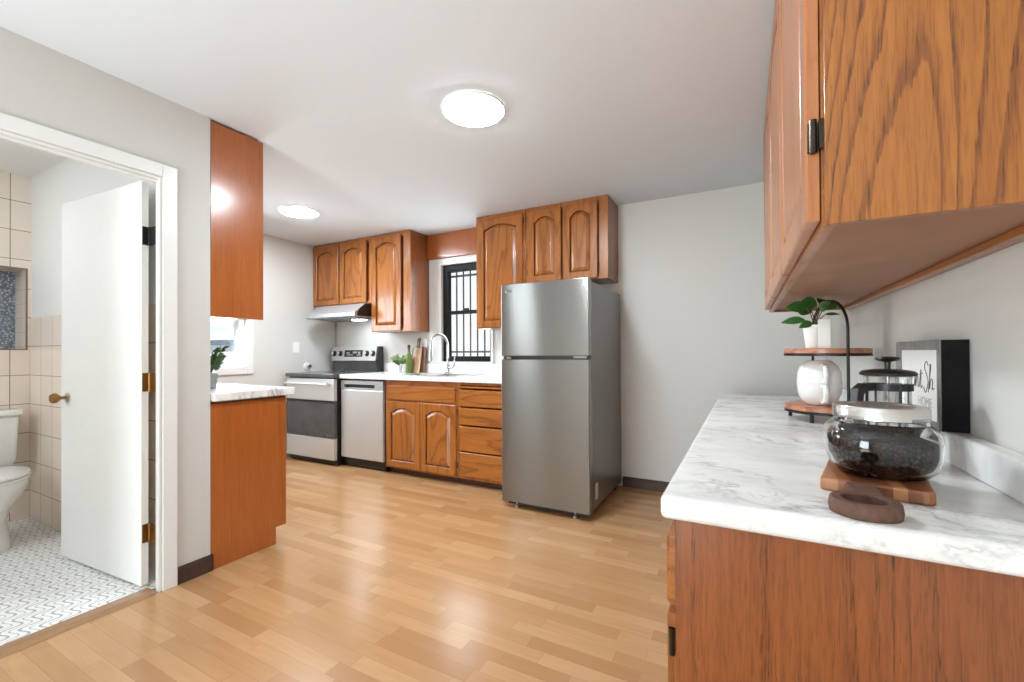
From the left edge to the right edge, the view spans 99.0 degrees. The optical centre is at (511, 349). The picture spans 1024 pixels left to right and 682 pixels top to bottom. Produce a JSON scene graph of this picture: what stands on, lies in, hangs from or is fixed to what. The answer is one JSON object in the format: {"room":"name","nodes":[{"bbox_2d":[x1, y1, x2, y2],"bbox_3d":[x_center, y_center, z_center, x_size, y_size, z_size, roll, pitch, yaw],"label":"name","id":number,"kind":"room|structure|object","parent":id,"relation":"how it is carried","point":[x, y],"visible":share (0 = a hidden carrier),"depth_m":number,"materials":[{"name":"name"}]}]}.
{"room":"kitchen","nodes":[
{"label":"kitchen","id":0,"kind":"room"},
{"bbox_2d":[0,26,175,176],"bbox_3d":[-2.655,-0.037,0.352,0.066,2.375,4.119,0,0,28],"label":"wall","id":1,"kind":"structure","parent":0,"point":[40,84],"depth_m":1.85,"materials":[{"name":"grey paint"}]},
{"bbox_2d":[0,588,155,657],"bbox_3d":[-1.911,1.149,1.738,0.102,0.014,0.794,0,0,28],"label":"threshold","id":2,"kind":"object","parent":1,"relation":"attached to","point":[31,639],"depth_m":1.83,"materials":[{"name":"brown wood"}]},
{"bbox_2d":[0,112,177,591],"bbox_3d":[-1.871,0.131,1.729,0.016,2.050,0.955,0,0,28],"label":"trim","id":3,"kind":"structure","parent":1,"relation":"attached to","point":[9,123],"depth_m":2.10,"materials":[{"name":"white wood"}]},
{"bbox_2d":[48,181,155,585],"bbox_3d":[-2.140,0.166,2.252,0.858,1.965,0.111,0,0,24],"label":"door","id":4,"kind":"structure","parent":1,"relation":"in","point":[107,236],"depth_m":2.25,"materials":[{"name":"white paint"}]},
{"bbox_2d":[178,554,212,584],"bbox_3d":[-1.605,1.115,2.218,0.014,0.087,0.165,0,0,28],"label":"baseboard","id":5,"kind":"structure","parent":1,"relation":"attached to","point":[186,572],"depth_m":2.21,"materials":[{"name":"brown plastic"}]},
{"bbox_2d":[0,171,334,521],"bbox_3d":[-3.366,-0.013,3.328,0.240,2.375,4.698,0,0,28],"label":"wall","id":6,"kind":"structure","parent":0,"point":[287,265],"depth_m":4.56,"materials":[{"name":"grey paint"}]},
{"bbox_2d":[0,271,14,348],"bbox_3d":[-3.701,-0.277,2.918,0.020,0.569,0.518,0,0,28],"label":"window","id":7,"kind":"structure","parent":6,"relation":"in","point":[7,279],"depth_m":3.11,"materials":[{"name":"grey glass"}]},
{"bbox_2d":[0,265,27,349],"bbox_3d":[-3.599,-0.278,2.863,0.212,0.569,0.538,0,0,28],"label":"trim","id":8,"kind":"structure","parent":6,"relation":"attached to","point":[21,274],"depth_m":3.07,"materials":[{"name":"beige tile"}]},
{"bbox_2d":[30,304,155,576],"bbox_3d":[-2.520,0.470,2.607,1.925,1.390,0.009,0,0,28],"label":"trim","id":9,"kind":"structure","parent":6,"relation":"attached to","point":[46,331],"depth_m":2.88,"materials":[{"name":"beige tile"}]},
{"bbox_2d":[210,320,235,327],"bbox_3d":[-2.901,-0.268,4.350,0.003,0.106,0.538,0,0,28],"label":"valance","id":10,"kind":"object","parent":6,"relation":"attached to","point":[220,324],"visible":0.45,"depth_m":4.38,"materials":[{"name":"white fabric"}]},
{"bbox_2d":[212,319,253,374],"bbox_3d":[-2.909,-0.296,4.012,0.106,1.091,1.025,0,0,28],"label":"window","id":11,"kind":"structure","parent":6,"relation":"in","point":[234,368],"depth_m":4.38,"materials":[{"name":"white wood"}]},
{"bbox_2d":[293,342,298,352],"bbox_3d":[-2.401,-0.020,4.869,0.009,0.115,0.075,0,0,28],"label":"wall outlet","id":12,"kind":"object","parent":6,"relation":"attached to","point":[295,344],"visible":1,"depth_m":4.86,"materials":[{"name":"white plastic"}]},
{"bbox_2d":[303,362,311,369],"bbox_3d":[-2.315,0.195,4.977,0.056,0.090,0.090,0,0,28],"label":"gas valve","id":13,"kind":"object","parent":6,"relation":"attached to","point":[307,366],"visible":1,"depth_m":4.97,"materials":[{"name":"white plastic"}]},
{"bbox_2d":[176,103,210,566],"bbox_3d":[-2.475,-0.022,2.680,1.943,2.375,0.158,0,0,28],"label":"wall partition","id":14,"kind":"structure","parent":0,"point":[192,127],"depth_m":2.22,"materials":[{"name":"grey paint"}]},
{"bbox_2d":[31,158,155,317],"bbox_3d":[-2.525,-0.717,2.618,1.925,0.985,0.004,0,0,28],"label":"wall","id":15,"kind":"structure","parent":14,"relation":"attached to","point":[70,180],"depth_m":2.86,"materials":[{"name":"white paint"}]},
{"bbox_2d":[210,120,262,321],"bbox_3d":[-2.196,-0.686,2.788,1.543,1.044,0.283,0,0,28],"label":"upper cabinet","id":16,"kind":"object","parent":14,"relation":"attached to","point":[236,158],"visible":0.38,"depth_m":2.41,"materials":[{"name":"brown wood"}]},
{"bbox_2d":[0,457,673,681],"bbox_3d":[-1.492,1.181,1.244,5.012,0.060,6.798,0,0,28],"label":"floor","id":17,"kind":"structure","parent":0,"point":[370,575],"depth_m":2.02,"materials":[{"name":"beige laminate"}]},
{"bbox_2d":[0,408,30,553],"bbox_3d":[-3.188,0.781,2.607,0.729,0.775,0.456,0,0,28],"label":"toilet","id":18,"kind":"object","parent":17,"relation":"on","point":[14,480],"visible":1,"depth_m":2.61,"materials":[{"name":"white ceramic"}]},
{"bbox_2d":[210,395,285,569],"bbox_3d":[-2.200,0.725,2.864,1.643,0.881,0.424,0,0,28],"label":"base cabinet","id":19,"kind":"object","parent":17,"relation":"on","point":[248,436],"visible":0.47,"depth_m":2.45,"materials":[{"name":"brown wood"}]},
{"bbox_2d":[210,383,294,401],"bbox_3d":[-2.201,0.261,2.889,1.725,0.046,0.465,0,0,28],"label":"countertop","id":20,"kind":"structure","parent":19,"relation":"on","point":[224,391],"depth_m":2.51,"materials":[{"name":"white stone"}]},
{"bbox_2d":[210,346,228,388],"bbox_3d":[-1.783,0.106,2.578,0.188,0.254,0.179,0,0,-20],"label":"greenery","id":21,"kind":"object","parent":20,"relation":"on","point":[215,361],"visible":0.52,"depth_m":2.57,"materials":[{"name":"green plant"}]},
{"bbox_2d":[284,346,382,465],"bbox_3d":[-1.947,0.574,4.790,0.756,1.207,0.736,0,0,28],"label":"electric range","id":22,"kind":"object","parent":17,"relation":"on","point":[314,410],"visible":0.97,"depth_m":4.53,"materials":[{"name":"silver metal"}]},
{"bbox_2d":[285,371,371,377],"bbox_3d":[-1.956,0.273,4.778,0.756,0.041,0.612,0,0,28],"label":"cooktop","id":23,"kind":"object","parent":22,"relation":"in","point":[317,374],"depth_m":4.58,"materials":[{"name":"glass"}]},
{"bbox_2d":[341,379,390,471],"bbox_3d":[-1.330,0.738,4.514,0.577,0.868,0.580,0,0,28],"label":"dishwasher","id":24,"kind":"object","parent":17,"relation":"on","point":[363,401],"visible":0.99,"depth_m":4.25,"materials":[{"name":"silver metal"}]},
{"bbox_2d":[386,380,462,482],"bbox_3d":[-0.696,0.729,4.189,0.830,0.876,0.598,0,0,28],"label":"base cabinet","id":25,"kind":"object","parent":17,"relation":"on","point":[422,416],"visible":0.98,"depth_m":3.91,"materials":[{"name":"brown wood"}]},
{"bbox_2d":[339,363,501,383],"bbox_3d":[-0.702,0.216,4.201,2.000,0.138,0.641,0,0,28],"label":"countertop","id":26,"kind":"structure","parent":25,"relation":"on","point":[492,373],"depth_m":4.26,"materials":[{"name":"white stone"}]},
{"bbox_2d":[390,354,405,372],"bbox_3d":[-1.203,0.152,4.668,0.165,0.200,0.174,0,0,28],"label":"potted herb","id":27,"kind":"object","parent":26,"relation":"on","point":[397,360],"visible":0.98,"depth_m":4.64,"materials":[{"name":"green plant"}]},
{"bbox_2d":[394,365,402,372],"bbox_3d":[-1.211,0.212,4.671,0.088,0.080,0.088,0,0,28],"label":"pot","id":28,"kind":"object","parent":26,"relation":"on","point":[398,368],"depth_m":4.64,"materials":[{"name":"white ceramic"}]},
{"bbox_2d":[405,345,412,372],"bbox_3d":[-1.088,0.102,4.617,0.074,0.298,0.074,0,0,28],"label":"oil bottle","id":29,"kind":"object","parent":26,"relation":"on","point":[408,360],"visible":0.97,"depth_m":4.59,"materials":[{"name":"green glass"}]},
{"bbox_2d":[413,338,421,372],"bbox_3d":[-1.009,0.066,4.658,0.110,0.370,0.085,0,0,28],"label":"cutting board","id":30,"kind":"object","parent":26,"relation":"on","point":[417,352],"visible":0.88,"depth_m":4.64,"materials":[{"name":"brown wood"}]},
{"bbox_2d":[412,347,426,372],"bbox_3d":[-0.995,0.116,4.673,0.190,0.270,0.047,0,0,28],"label":"cutting board","id":31,"kind":"object","parent":26,"relation":"on","point":[424,349],"visible":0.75,"depth_m":4.63,"materials":[{"name":"brown wood"}]},
{"bbox_2d":[389,372,483,381],"bbox_3d":[-0.720,0.321,4.187,0.794,0.162,0.450,0,0,28],"label":"sink","id":32,"kind":"object","parent":26,"relation":"in","point":[419,373],"visible":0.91,"depth_m":4.21,"materials":[{"name":"silver metal"}]},
{"bbox_2d":[428,333,454,372],"bbox_3d":[-0.697,0.043,4.302,0.260,0.395,0.113,0,0,-19],"label":"faucet","id":33,"kind":"object","parent":26,"relation":"on","point":[448,367],"visible":0.99,"depth_m":4.32,"materials":[{"name":"silver metal"}]},
{"bbox_2d":[458,382,501,489],"bbox_3d":[-0.083,0.723,3.860,0.555,0.876,0.600,0,0,28],"label":"base cabinet","id":34,"kind":"object","parent":17,"relation":"on","point":[479,404],"visible":0.52,"depth_m":3.63,"materials":[{"name":"brown wood"}]},
{"bbox_2d":[501,277,620,518],"bbox_3d":[0.422,0.338,3.440,0.668,1.636,0.878,0,0,28],"label":"refrigerator","id":35,"kind":"object","parent":17,"relation":"on","point":[561,361],"visible":1,"depth_m":3.07,"materials":[{"name":"metal"}]},
{"bbox_2d":[667,519,1023,681],"bbox_3d":[1.156,0.744,1.789,0.644,0.794,2.350,0,0,28],"label":"base cabinet","id":36,"kind":"object","parent":17,"relation":"on","point":[745,606],"visible":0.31,"depth_m":0.78,"materials":[{"name":"brown wood"}]},
{"bbox_2d":[661,387,1023,576],"bbox_3d":[1.153,0.281,1.795,0.650,0.130,2.405,0,0,28],"label":"countertop","id":37,"kind":"structure","parent":36,"relation":"on","point":[753,466],"depth_m":0.88,"materials":[{"name":"stone"}]},
{"bbox_2d":[784,300,872,422],"bbox_3d":[1.325,0.046,1.843,0.305,0.505,0.322,0,0,28],"label":"tiered stand","id":38,"kind":"object","parent":37,"relation":"on","point":[800,407],"visible":0.69,"depth_m":1.73,"materials":[{"name":"brown wood"}]},
{"bbox_2d":[781,296,839,347],"bbox_3d":[1.265,-0.113,1.862,0.206,0.219,0.139,0,0,28],"label":"potted plant","id":39,"kind":"object","parent":38,"relation":"on","point":[810,331],"visible":0.78,"depth_m":1.83,"materials":[{"name":"green plant"}]},
{"bbox_2d":[797,382,842,405],"bbox_3d":[1.286,0.187,1.838,0.176,0.092,0.158,0,0,-29],"label":"mug","id":40,"kind":"object","parent":38,"relation":"on","point":[810,393],"visible":0.91,"depth_m":1.78,"materials":[{"name":"white ceramic"}]},
{"bbox_2d":[797,360,841,383],"bbox_3d":[1.285,0.095,1.838,0.176,0.092,0.158,0,0,-29],"label":"mug","id":41,"kind":"object","parent":40,"relation":"on","point":[811,371],"visible":1,"depth_m":1.79,"materials":[{"name":"white ceramic"}]},
{"bbox_2d":[818,319,830,347],"bbox_3d":[1.272,-0.063,1.781,0.043,0.118,0.012,-1,0,39],"label":"card","id":42,"kind":"object","parent":38,"relation":"on","point":[824,333],"visible":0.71,"depth_m":1.78,"materials":[{"name":"white paper"}]},
{"bbox_2d":[820,459,936,523],"bbox_3d":[0.739,0.281,0.892,0.178,0.026,0.406,-1,0,38],"label":"cutting board","id":43,"kind":"object","parent":37,"relation":"on","point":[867,499],"visible":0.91,"depth_m":0.82,"materials":[{"name":"brown wood"}]},
{"bbox_2d":[823,401,945,480],"bbox_3d":[0.799,0.194,0.951,0.197,0.146,0.197,0,0,28],"label":"glass jar","id":44,"kind":"object","parent":43,"relation":"on","point":[872,439],"visible":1,"depth_m":0.88,"materials":[{"name":"clear glass"}]},
{"bbox_2d":[850,356,917,403],"bbox_3d":[0.975,0.157,1.155,0.151,0.276,0.132,0,0,28],"label":"press","id":45,"kind":"object","parent":37,"relation":"on","point":[887,384],"visible":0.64,"depth_m":1.12,"materials":[{"name":"clear glass"}]},
{"bbox_2d":[896,339,969,432],"bbox_3d":[1.205,0.094,1.267,0.057,0.237,0.365,0,0,28],"label":"framed sign","id":46,"kind":"object","parent":37,"relation":"on","point":[942,382],"visible":0.91,"depth_m":1.12,"materials":[{"name":"grey wood"}]},
{"bbox_2d":[0,0,774,245],"bbox_3d":[-1.504,-1.274,1.261,5.012,0.100,6.798,0,0,28],"label":"ceiling","id":47,"kind":"structure","parent":0,"point":[628,101],"depth_m":2.07,"materials":[{"name":"paint"}]},
{"bbox_2d":[278,205,318,217],"bbox_3d":[-1.859,-1.195,3.819,0.322,0.018,0.322,0,0,28],"label":"recessed light","id":48,"kind":"object","parent":47,"relation":"in","point":[290,210],"visible":1,"depth_m":3.77,"materials":[{"name":"white plastic"}]},
{"bbox_2d":[442,90,504,126],"bbox_3d":[-0.196,-1.214,2.227,0.322,0.018,0.322,0,0,28],"label":"recessed light","id":49,"kind":"object","parent":47,"relation":"in","point":[468,108],"visible":1,"depth_m":2.19,"materials":[{"name":"white plastic"}]},
{"bbox_2d":[337,182,826,485],"bbox_3d":[-0.004,-0.024,4.263,5.212,2.375,0.120,0,0,28],"label":"wall","id":50,"kind":"structure","parent":0,"point":[696,327],"depth_m":3.46,"materials":[{"name":"grey paint"}]},
{"bbox_2d":[335,322,336,346],"bbox_3d":[-2.143,-0.083,5.330,0.028,0.490,0.011,0,0,28],"label":"trim","id":51,"kind":"structure","parent":50,"relation":"attached to","point":[335,322],"depth_m":5.32,"materials":[{"name":"grey paint"}]},
{"bbox_2d":[306,303,371,321],"bbox_3d":[-1.802,-0.400,4.852,0.745,0.166,0.528,0,0,28],"label":"range hood","id":52,"kind":"object","parent":50,"relation":"attached to","point":[351,312],"visible":0.81,"depth_m":4.63,"materials":[{"name":"metal"}]},
{"bbox_2d":[313,236,371,307],"bbox_3d":[-1.829,-0.841,4.985,0.917,0.711,0.328,0,0,28],"label":"upper cabinet","id":53,"kind":"object","parent":50,"relation":"attached to","point":[342,271],"visible":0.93,"depth_m":4.82,"materials":[{"name":"brown wood"}]},
{"bbox_2d":[371,230,428,332],"bbox_3d":[-1.186,-0.690,4.641,0.531,1.024,0.328,0,0,28],"label":"upper cabinet","id":54,"kind":"object","parent":50,"relation":"attached to","point":[400,262],"visible":0.98,"depth_m":4.49,"materials":[{"name":"brown wood"}]},
{"bbox_2d":[421,339,426,347],"bbox_3d":[-0.947,-0.049,4.691,0.085,0.125,0.010,0,0,28],"label":"wall switch","id":55,"kind":"object","parent":50,"relation":"attached to","point":[423,341],"visible":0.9,"depth_m":4.68,"materials":[{"name":"white plastic"}]},
{"bbox_2d":[384,363,501,373],"bbox_3d":[-0.556,0.198,4.475,2.000,0.100,0.020,0,0,28],"label":"backsplash","id":56,"kind":"structure","parent":50,"relation":"attached to","point":[388,367],"depth_m":4.44,"materials":[{"name":"white stone"}]},
{"bbox_2d":[427,228,475,259],"bbox_3d":[-0.540,-1.078,4.460,0.781,0.255,0.041,0,0,28],"label":"panel","id":57,"kind":"object","parent":50,"relation":"attached to","point":[460,242],"visible":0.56,"depth_m":4.47,"materials":[{"name":"brown wood"}]},
{"bbox_2d":[429,254,493,363],"bbox_3d":[-0.513,-0.402,4.496,0.785,1.096,0.110,0,0,28],"label":"window","id":58,"kind":"structure","parent":50,"relation":"in","point":[435,266],"depth_m":4.58,"materials":[{"name":"white wood"}]},
{"bbox_2d":[451,271,489,355],"bbox_3d":[-0.401,-0.362,4.561,0.800,1.100,0.024,0,0,28],"label":"guard","id":59,"kind":"object","parent":50,"relation":"attached to","point":[470,274],"visible":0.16,"depth_m":4.61,"materials":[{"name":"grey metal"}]},
{"bbox_2d":[476,209,525,329],"bbox_3d":[-0.037,-0.700,4.027,0.505,1.024,0.328,0,0,28],"label":"upper cabinet","id":60,"kind":"object","parent":50,"relation":"attached to","point":[500,238],"visible":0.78,"depth_m":3.90,"materials":[{"name":"brown wood"}]},
{"bbox_2d":[526,194,617,284],"bbox_3d":[0.506,-0.886,3.738,0.720,0.661,0.328,0,0,28],"label":"upper cabinet","id":61,"kind":"object","parent":50,"relation":"attached to","point":[574,239],"visible":0.94,"depth_m":3.58,"materials":[{"name":"brown wood"}]},
{"bbox_2d":[623,476,669,491],"bbox_3d":[1.558,1.107,3.349,1.415,0.085,0.016,0,0,28],"label":"baseboard","id":62,"kind":"structure","parent":50,"relation":"attached to","point":[646,484],"depth_m":3.59,"materials":[{"name":"brown wood"}]},
{"bbox_2d":[826,241,1023,453],"bbox_3d":[0.645,-0.055,0.051,0.100,2.375,6.698,0,0,28],"label":"wall","id":63,"kind":"structure","parent":0,"point":[980,301],"depth_m":1.07,"materials":[{"name":"grey paint"}]},
{"bbox_2d":[763,0,1023,312],"bbox_3d":[1.166,-0.721,1.566,0.395,1.024,1.992,0,0,28],"label":"upper cabinet","id":64,"kind":"object","parent":63,"relation":"attached to","point":[893,139],"visible":0.99,"depth_m":0.75,"materials":[{"name":"brown wood"}]},
{"bbox_2d":[839,387,1023,503],"bbox_3d":[1.425,0.255,1.656,0.039,0.082,2.395,0,0,28],"label":"backsplash","id":65,"kind":"structure","parent":63,"relation":"attached to","point":[1001,468],"depth_m":0.94,"materials":[{"name":"stone"}]},
{"label":"outside","id":66,"kind":"structure","parent":0,"visible":0},
{"bbox_3d":[-8.691,1.791,9.170,36.000,0.100,24.000,0,0,28],"label":"ground","id":67,"kind":"structure","parent":66,"visible":0},
{"bbox_2d":[210,339,233,361],"bbox_3d":[-6.243,0.785,10.162,3.520,1.900,2.470,0,0,28],"label":"building","id":68,"kind":"structure","parent":67,"relation":"on","point":[229,352],"depth_m":8.43,"materials":[{"name":"white"}]},
{"bbox_2d":[451,270,489,355],"bbox_3d":[0.852,-1.123,6.919,6.120,5.600,1.120,0,0,28],"label":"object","id":69,"kind":"structure","parent":67,"relation":"on","point":[467,278],"depth_m":7.20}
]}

